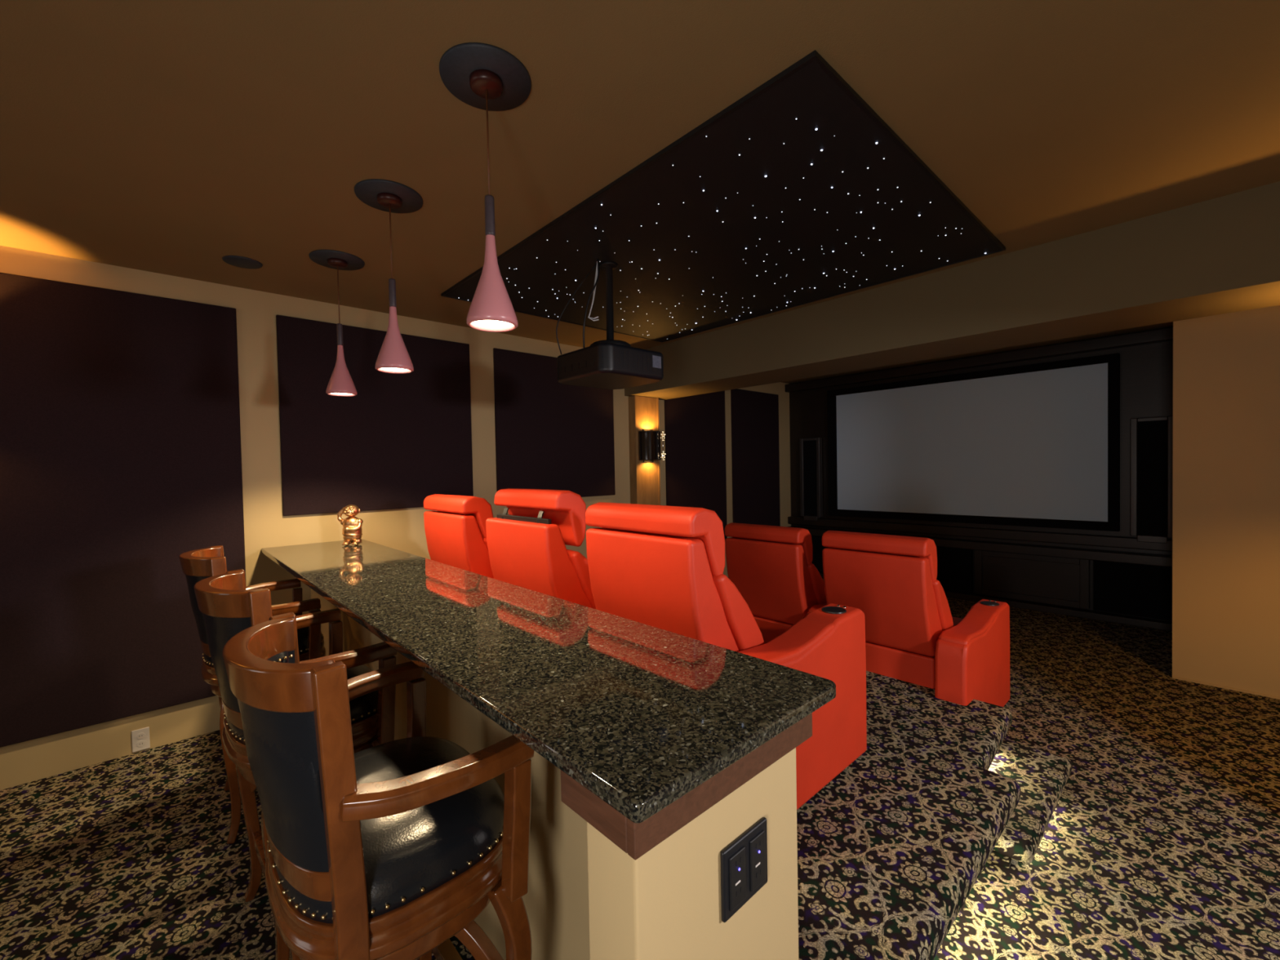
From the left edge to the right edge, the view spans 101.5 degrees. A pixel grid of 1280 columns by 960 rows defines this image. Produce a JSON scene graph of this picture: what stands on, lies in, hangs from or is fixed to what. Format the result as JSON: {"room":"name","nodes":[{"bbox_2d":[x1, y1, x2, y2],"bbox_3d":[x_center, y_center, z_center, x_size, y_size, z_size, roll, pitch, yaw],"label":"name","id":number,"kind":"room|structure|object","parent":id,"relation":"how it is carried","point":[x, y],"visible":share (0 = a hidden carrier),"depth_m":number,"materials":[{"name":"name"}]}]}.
{"room":"home theater","nodes":[
{"label":"home theater","id":0,"kind":"room"},
{"bbox_2d":[0,245,791,790],"bbox_3d":[-1.251,0.160,4.395,9.500,2.783,0.100,-2,2,-43],"label":"wall","id":1,"kind":"structure","parent":0,"point":[265,525],"depth_m":3.31,"materials":[{"name":"beige paint"}]},
{"bbox_2d":[0,272,246,747],"bbox_3d":[-3.169,0.149,2.546,1.978,2.330,0.022,-2,2,-43],"label":"wall panel","id":2,"kind":"object","parent":1,"relation":"attached to","point":[121,452],"visible":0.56,"depth_m":2.80,"materials":[{"name":"fabric"}]},
{"bbox_2d":[131,726,150,752],"bbox_3d":[-2.782,1.447,2.916,0.072,0.120,0.010,-2,2,-43],"label":"wall outlet","id":3,"kind":"object","parent":1,"relation":"attached to","point":[140,738],"visible":1,"depth_m":2.91,"materials":[{"name":"white plastic"}]},
{"bbox_2d":[137,733,144,738],"bbox_3d":[-2.780,1.425,2.913,0.032,0.032,0.002,-2,2,-43],"label":"socket","id":4,"kind":"object","parent":3,"relation":"attached to","point":[140,735],"depth_m":2.91,"materials":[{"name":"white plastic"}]},
{"bbox_2d":[137,740,145,746],"bbox_3d":[-2.780,1.469,2.914,0.032,0.032,0.002,-2,2,-43],"label":"socket","id":5,"kind":"object","parent":3,"relation":"attached to","point":[140,743],"depth_m":2.91,"materials":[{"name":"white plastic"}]},
{"bbox_2d":[275,315,473,515],"bbox_3d":[-1.831,-0.429,3.776,1.282,1.283,0.022,-2,2,-43],"label":"wall panel","id":6,"kind":"object","parent":1,"relation":"attached to","point":[403,440],"visible":0.8,"depth_m":3.68,"materials":[{"name":"fabric"}]},
{"bbox_2d":[493,347,615,497],"bbox_3d":[-0.734,-0.473,4.785,1.276,1.283,0.022,-2,2,-43],"label":"wall panel","id":7,"kind":"object","parent":1,"relation":"attached to","point":[550,434],"visible":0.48,"depth_m":4.68,"materials":[{"name":"fabric"}]},
{"bbox_2d":[628,395,660,505],"bbox_3d":[0.059,0.262,5.461,0.335,2.241,0.105,-2,2,-43],"label":"board","id":8,"kind":"object","parent":1,"relation":"attached to","point":[643,411],"visible":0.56,"depth_m":5.37,"materials":[{"name":"brown wood"}]},
{"bbox_2d":[638,429,665,462],"bbox_3d":[0.133,-0.352,5.358,0.276,0.340,0.154,-2,2,-43],"label":"wall sconce","id":9,"kind":"object","parent":8,"relation":"attached to","point":[649,439],"visible":1,"depth_m":5.30,"materials":[{"name":"black metal"}]},
{"bbox_2d":[664,391,727,539],"bbox_3d":[0.668,-0.174,6.077,1.040,1.900,0.022,-2,2,-43],"label":"wall panel","id":10,"kind":"object","parent":1,"relation":"attached to","point":[695,473],"visible":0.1,"depth_m":6.06,"materials":[{"name":"fabric"}]},
{"bbox_2d":[730,388,780,526],"bbox_3d":[1.536,-0.209,6.876,1.040,1.900,0.022,-2,2,-43],"label":"wall panel","id":11,"kind":"object","parent":1,"relation":"attached to","point":[755,451],"visible":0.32,"depth_m":6.84,"materials":[{"name":"black fabric"}]},
{"bbox_2d":[624,181,1279,399],"bbox_3d":[1.664,-1.066,3.757,0.562,0.418,4.780,-2,2,-43],"label":"ceiling beam","id":12,"kind":"structure","parent":1,"relation":"attached to","point":[1221,255],"depth_m":2.91,"materials":[{"name":"paint"}]},
{"bbox_2d":[0,0,1279,383],"bbox_3d":[0.373,-1.265,2.567,9.500,0.116,4.980,-2,2,-43],"label":"ceiling","id":13,"kind":"structure","parent":0,"point":[176,138],"depth_m":1.85,"materials":[{"name":"brown paint"}]},
{"bbox_2d":[222,255,262,269],"bbox_3d":[-2.148,-1.174,2.829,0.176,0.010,0.176,-2,2,-43],"label":"ceiling speaker","id":14,"kind":"object","parent":13,"relation":"attached to","point":[235,260],"visible":1,"depth_m":2.81,"materials":[{"name":"plastic"}]},
{"bbox_2d":[309,249,364,396],"bbox_3d":[-1.625,-0.826,2.830,0.260,0.726,0.260,-2,2,-43],"label":"pendant lamp","id":15,"kind":"object","parent":13,"relation":"hanging from","point":[340,383],"visible":1,"depth_m":2.81,"materials":[{"name":"pink metal"}]},
{"bbox_2d":[354,178,422,373],"bbox_3d":[-1.040,-0.823,2.194,0.260,0.726,0.260,-2,2,-43],"label":"pendant lamp","id":16,"kind":"object","parent":13,"relation":"hanging from","point":[384,195],"visible":1,"depth_m":2.17,"materials":[{"name":"pink metal"}]},
{"bbox_2d":[439,42,531,332],"bbox_3d":[-0.446,-0.820,1.549,0.260,0.726,0.260,-2,2,-43],"label":"pendant lamp","id":17,"kind":"object","parent":13,"relation":"hanging from","point":[482,76],"visible":1,"depth_m":1.52,"materials":[{"name":"pink metal"}]},
{"bbox_2d":[555,258,663,389],"bbox_3d":[-0.164,-0.882,2.956,0.520,0.657,0.472,-2,2,-43],"label":"projector","id":18,"kind":"object","parent":13,"relation":"hanging from","point":[610,363],"visible":1,"depth_m":2.83,"materials":[{"name":"black plastic"}]},
{"bbox_2d":[0,578,1279,959],"bbox_3d":[0.425,1.510,2.559,9.400,0.100,4.880,-2,2,-43],"label":"floor","id":19,"kind":"structure","parent":0,"point":[1161,838],"depth_m":2.13,"materials":[{"name":"carpet"}]},
{"bbox_2d":[178,545,325,844],"bbox_3d":[-1.769,0.912,2.428,0.538,1.198,0.679,-2,2,-40],"label":"bar stool","id":20,"kind":"object","parent":19,"relation":"on","point":[197,565],"visible":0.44,"depth_m":2.21,"materials":[{"name":"brown wood"}]},
{"bbox_2d":[187,586,205,627],"bbox_3d":[-1.919,0.534,2.305,0.110,0.285,0.431,-2,2,-40],"label":"cushion","id":21,"kind":"object","parent":20,"relation":"on","point":[198,615],"depth_m":2.20,"materials":[{"name":"black leather"}]},
{"bbox_2d":[204,615,322,666],"bbox_3d":[-1.752,0.725,2.444,0.443,0.104,0.536,-2,2,-40],"label":"seat cushion","id":22,"kind":"object","parent":20,"relation":"on","point":[303,633],"depth_m":2.33,"materials":[{"name":"black leather"}]},
{"bbox_2d":[193,568,396,959],"bbox_3d":[-1.163,0.914,1.792,0.538,1.198,0.679,-2,2,-45],"label":"bar stool","id":23,"kind":"object","parent":19,"relation":"on","point":[227,607],"visible":0.44,"depth_m":1.66,"materials":[{"name":"brown wood"}]},
{"bbox_2d":[205,628,231,689],"bbox_3d":[-1.299,0.536,1.653,0.110,0.285,0.431,-2,2,-45],"label":"cushion","id":24,"kind":"object","parent":23,"relation":"on","point":[217,638],"depth_m":1.56,"materials":[{"name":"black leather"}]},
{"bbox_2d":[225,664,377,743],"bbox_3d":[-1.144,0.728,1.806,0.443,0.104,0.536,-2,2,-45],"label":"seat cushion","id":25,"kind":"object","parent":23,"relation":"on","point":[363,708],"depth_m":1.68,"materials":[{"name":"black leather"}]},
{"bbox_2d":[222,612,533,959],"bbox_3d":[-0.588,0.916,1.182,0.538,1.198,0.679,-2,2,-43],"label":"bar stool","id":26,"kind":"object","parent":19,"relation":"on","point":[394,850],"visible":0.98,"depth_m":0.97,"materials":[{"name":"brown wood"}]},
{"bbox_2d":[240,650,323,828],"bbox_3d":[-0.728,0.539,1.048,0.110,0.285,0.431,-2,2,-43],"label":"cushion","id":27,"kind":"object","parent":26,"relation":"on","point":[281,740],"depth_m":0.92,"materials":[{"name":"black leather"}]},
{"bbox_2d":[273,736,504,923],"bbox_3d":[-0.568,0.730,1.196,0.443,0.104,0.536,-2,2,-43],"label":"seat cushion","id":28,"kind":"object","parent":26,"relation":"on","point":[413,858],"depth_m":1.01,"materials":[{"name":"black leather"}]},
{"bbox_2d":[261,538,835,959],"bbox_3d":[-0.970,0.960,2.203,0.576,1.070,3.509,-2,2,-43],"label":"bar counter","id":29,"kind":"object","parent":19,"relation":"on","point":[655,749],"depth_m":1.04,"materials":[{"name":"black stone"}]},
{"bbox_2d":[337,504,363,545],"bbox_3d":[-1.851,0.287,3.345,0.138,0.259,0.123,-2,2,-35],"label":"figurine","id":30,"kind":"object","parent":29,"relation":"on","point":[352,530],"visible":1,"depth_m":3.33,"materials":[{"name":"gold metal"}]},
{"bbox_2d":[261,538,835,823],"bbox_3d":[-0.981,0.441,2.191,0.576,0.030,3.509,-2,2,-43],"label":"countertop","id":31,"kind":"structure","parent":29,"relation":"on","point":[641,716],"depth_m":1.16,"materials":[{"name":"black stone"}]},
{"bbox_2d":[720,817,767,922],"bbox_3d":[0.185,0.676,0.911,0.128,0.120,0.015,-2,2,-43],"label":"light switch","id":32,"kind":"object","parent":29,"relation":"attached to","point":[744,861],"visible":1,"depth_m":0.90,"materials":[{"name":"black plastic"}]},
{"bbox_2d":[724,522,826,626],"bbox_3d":[1.101,0.848,3.956,0.924,1.095,0.806,-2,2,-43],"label":"recliner","id":33,"kind":"object","parent":19,"relation":"on","point":[771,567],"visible":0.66,"depth_m":3.53,"materials":[{"name":"red leather"}]},
{"bbox_2d":[806,563,826,604],"bbox_3d":[1.020,0.751,3.767,0.302,0.420,0.638,-2,2,-43],"label":"cushion","id":34,"kind":"object","parent":33,"relation":"on","point":[815,592],"depth_m":3.48,"materials":[{"name":"red leather"}]},
{"bbox_2d":[806,530,1009,706],"bbox_3d":[1.687,0.851,3.320,0.924,1.095,0.921,-2,2,-43],"label":"recliner","id":35,"kind":"object","parent":19,"relation":"on","point":[913,635],"visible":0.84,"depth_m":2.97,"materials":[{"name":"red leather"}]},
{"bbox_2d":[932,579,953,631],"bbox_3d":[1.532,0.753,3.211,0.302,0.420,0.638,-2,2,-43],"label":"cushion","id":36,"kind":"object","parent":35,"relation":"on","point":[942,620],"depth_m":2.92,"materials":[{"name":"red leather"}]},
{"bbox_2d":[951,616,962,626],"bbox_3d":[1.772,0.989,3.433,0.611,0.196,0.594,-2,2,-43],"label":"seat cushion","id":37,"kind":"object","parent":35,"relation":"on","point":[956,620],"depth_m":3.34,"materials":[{"name":"red leather"}]},
{"bbox_2d":[988,850,1013,867],"bbox_3d":[1.597,1.409,2.315,0.800,0.066,0.235,-2,2,-43],"label":"trim","id":38,"kind":"structure","parent":19,"relation":"on","point":[997,857],"depth_m":1.98,"materials":[{"name":"carpet"}]},
{"bbox_2d":[987,738,1072,864],"bbox_3d":[1.610,1.350,2.276,0.870,0.063,0.310,-2,2,-43],"label":"step","id":39,"kind":"structure","parent":38,"relation":"on","point":[1042,776],"depth_m":2.23,"materials":[{"name":"carpet"}]},
{"bbox_3d":[-0.062,1.367,3.096,2.120,0.182,3.430,-2,2,-43],"label":"trim","id":40,"kind":"structure","parent":19,"relation":"on","visible":0},
{"bbox_2d":[796,671,1020,959],"bbox_3d":[0.008,1.232,3.084,2.215,0.092,3.541,-2,2,-43],"label":"floor","id":41,"kind":"structure","parent":40,"relation":"on","point":[891,850],"depth_m":1.81,"materials":[{"name":"carpet"}]},
{"bbox_2d":[423,493,493,578],"bbox_3d":[-0.897,0.627,3.511,0.924,1.095,0.806,-2,2,-43],"label":"recliner","id":42,"kind":"object","parent":41,"relation":"on","point":[455,533],"visible":0.3,"depth_m":3.01,"materials":[{"name":"red leather"}]},
{"bbox_2d":[483,537,488,549],"bbox_3d":[-0.978,0.530,3.322,0.302,0.420,0.638,-2,2,-43],"label":"cushion","id":43,"kind":"object","parent":42,"relation":"on","point":[485,543],"depth_m":3.00,"materials":[{"name":"red leather"}]},
{"bbox_2d":[485,488,595,608],"bbox_3d":[-0.330,0.606,2.926,0.924,1.140,0.806,-2,2,-43],"label":"recliner","id":44,"kind":"object","parent":41,"relation":"on","point":[527,549],"visible":0.4,"depth_m":2.46,"materials":[{"name":"red leather"}]},
{"bbox_2d":[566,549,595,608],"bbox_3d":[-0.410,0.532,2.737,0.302,0.420,0.638,-2,2,-43],"label":"cushion","id":45,"kind":"object","parent":44,"relation":"on","point":[579,586],"depth_m":2.44,"materials":[{"name":"red leather"}]},
{"bbox_2d":[585,502,866,809],"bbox_3d":[0.314,0.630,2.290,0.924,1.095,0.972,-2,2,-43],"label":"recliner","id":46,"kind":"object","parent":41,"relation":"on","point":[660,566],"visible":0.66,"depth_m":1.95,"materials":[{"name":"red leather"}]},
{"bbox_2d":[712,573,764,651],"bbox_3d":[0.177,0.533,2.162,0.302,0.420,0.638,-2,2,-43],"label":"cushion","id":47,"kind":"object","parent":46,"relation":"on","point":[735,627],"depth_m":1.88,"materials":[{"name":"red leather"}]},
{"bbox_2d":[755,618,790,643],"bbox_3d":[0.417,0.769,2.384,0.611,0.196,0.594,-2,2,-43],"label":"seat cushion","id":48,"kind":"object","parent":46,"relation":"on","point":[769,630],"depth_m":2.37,"materials":[{"name":"red leather"}]},
{"bbox_2d":[789,326,1173,621],"bbox_3d":[3.518,-0.022,6.090,0.180,2.683,3.865,-2,2,-43],"label":"wall","id":49,"kind":"structure","parent":0,"point":[1146,371],"depth_m":5.08,"materials":[{"name":"brown wood"}]},
{"bbox_2d":[800,437,822,520],"bbox_3d":[2.354,-0.011,7.133,0.080,1.118,0.328,-2,2,-43],"label":"speaker","id":50,"kind":"object","parent":49,"relation":"attached to","point":[811,449],"visible":0.97,"depth_m":7.10},
{"bbox_2d":[803,440,817,515],"bbox_3d":[2.347,-0.024,7.156,0.051,1.025,0.200,-2,2,-43],"label":"grille","id":51,"kind":"object","parent":50,"relation":"attached to","point":[810,446],"depth_m":7.14,"materials":[{"name":"black fabric"}]},
{"bbox_2d":[936,546,973,592],"bbox_3d":[3.485,1.001,5.988,0.064,0.485,0.556,-2,2,-43],"label":"panel","id":52,"kind":"object","parent":49,"relation":"attached to","point":[954,566],"visible":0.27,"depth_m":5.88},
{"bbox_2d":[826,353,1119,531],"bbox_3d":[3.481,-0.351,5.907,0.058,1.650,2.863,-2,2,-43],"label":"projection screen","id":53,"kind":"object","parent":49,"relation":"attached to","point":[1037,445],"visible":1,"depth_m":5.62,"materials":[{"name":"grey fabric"}]},
{"bbox_2d":[785,327,1173,392],"bbox_3d":[3.382,-1.283,5.960,0.120,0.105,3.863,-2,2,-43],"label":"trim","id":54,"kind":"structure","parent":49,"relation":"attached to","point":[1163,335],"depth_m":5.45,"materials":[{"name":"brown wood"}]},
{"bbox_2d":[787,515,1172,551],"bbox_3d":[3.430,0.574,6.011,0.090,0.100,3.863,-2,2,-43],"label":"trim","id":55,"kind":"structure","parent":49,"relation":"attached to","point":[1125,542],"depth_m":5.55,"materials":[{"name":"brown wood"}]},
{"bbox_2d":[787,525,1172,567],"bbox_3d":[3.407,0.709,5.991,0.160,0.088,3.863,-2,2,-43],"label":"trim","id":56,"kind":"structure","parent":49,"relation":"attached to","point":[1132,557],"depth_m":5.19,"materials":[{"name":"brown wood"}]},
{"bbox_2d":[818,571,1172,631],"bbox_3d":[3.433,1.291,6.017,0.120,0.065,3.863,-2,2,-43],"label":"trim","id":57,"kind":"structure","parent":49,"relation":"attached to","point":[1149,623],"depth_m":5.11,"materials":[{"name":"brown wood"}]},
{"bbox_2d":[973,550,1089,609],"bbox_3d":[4.018,1.003,5.406,0.069,0.485,0.962,-2,2,-43],"label":"wood panel","id":58,"kind":"object","parent":49,"relation":"attached to","point":[1055,580],"visible":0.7,"depth_m":5.36,"materials":[{"name":"brown wood"}]},
{"bbox_2d":[1093,560,1172,621],"bbox_3d":[4.552,1.006,4.829,0.064,0.485,0.552,-2,2,-43],"label":"panel","id":59,"kind":"object","parent":49,"relation":"attached to","point":[1119,588],"visible":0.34,"depth_m":4.80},
{"bbox_2d":[1130,416,1173,543],"bbox_3d":[4.596,-0.001,4.698,0.080,1.119,0.267,-2,2,-43],"label":"speaker","id":60,"kind":"object","parent":49,"relation":"attached to","point":[1151,437],"visible":0.91,"depth_m":4.67},
{"bbox_2d":[1137,420,1167,536],"bbox_3d":[4.606,-0.013,4.701,0.051,1.025,0.194,-2,2,-43],"label":"grille","id":61,"kind":"object","parent":60,"relation":"attached to","point":[1152,435],"depth_m":4.68,"materials":[{"name":"black fabric"}]},
{"bbox_2d":[1172,305,1279,697],"bbox_3d":[4.552,0.009,3.793,1.570,2.683,0.915,-2,2,-43],"label":"wall","id":62,"kind":"structure","parent":0,"point":[1226,499],"depth_m":3.42,"materials":[{"name":"beige paint"}]},
{"bbox_2d":[1172,675,1279,699],"bbox_3d":[3.997,1.367,3.288,0.010,0.012,0.915,-2,2,-43],"label":"baseboard","id":63,"kind":"structure","parent":62,"relation":"attached to","point":[1175,677],"depth_m":3.43,"materials":[{"name":"beige paint"}]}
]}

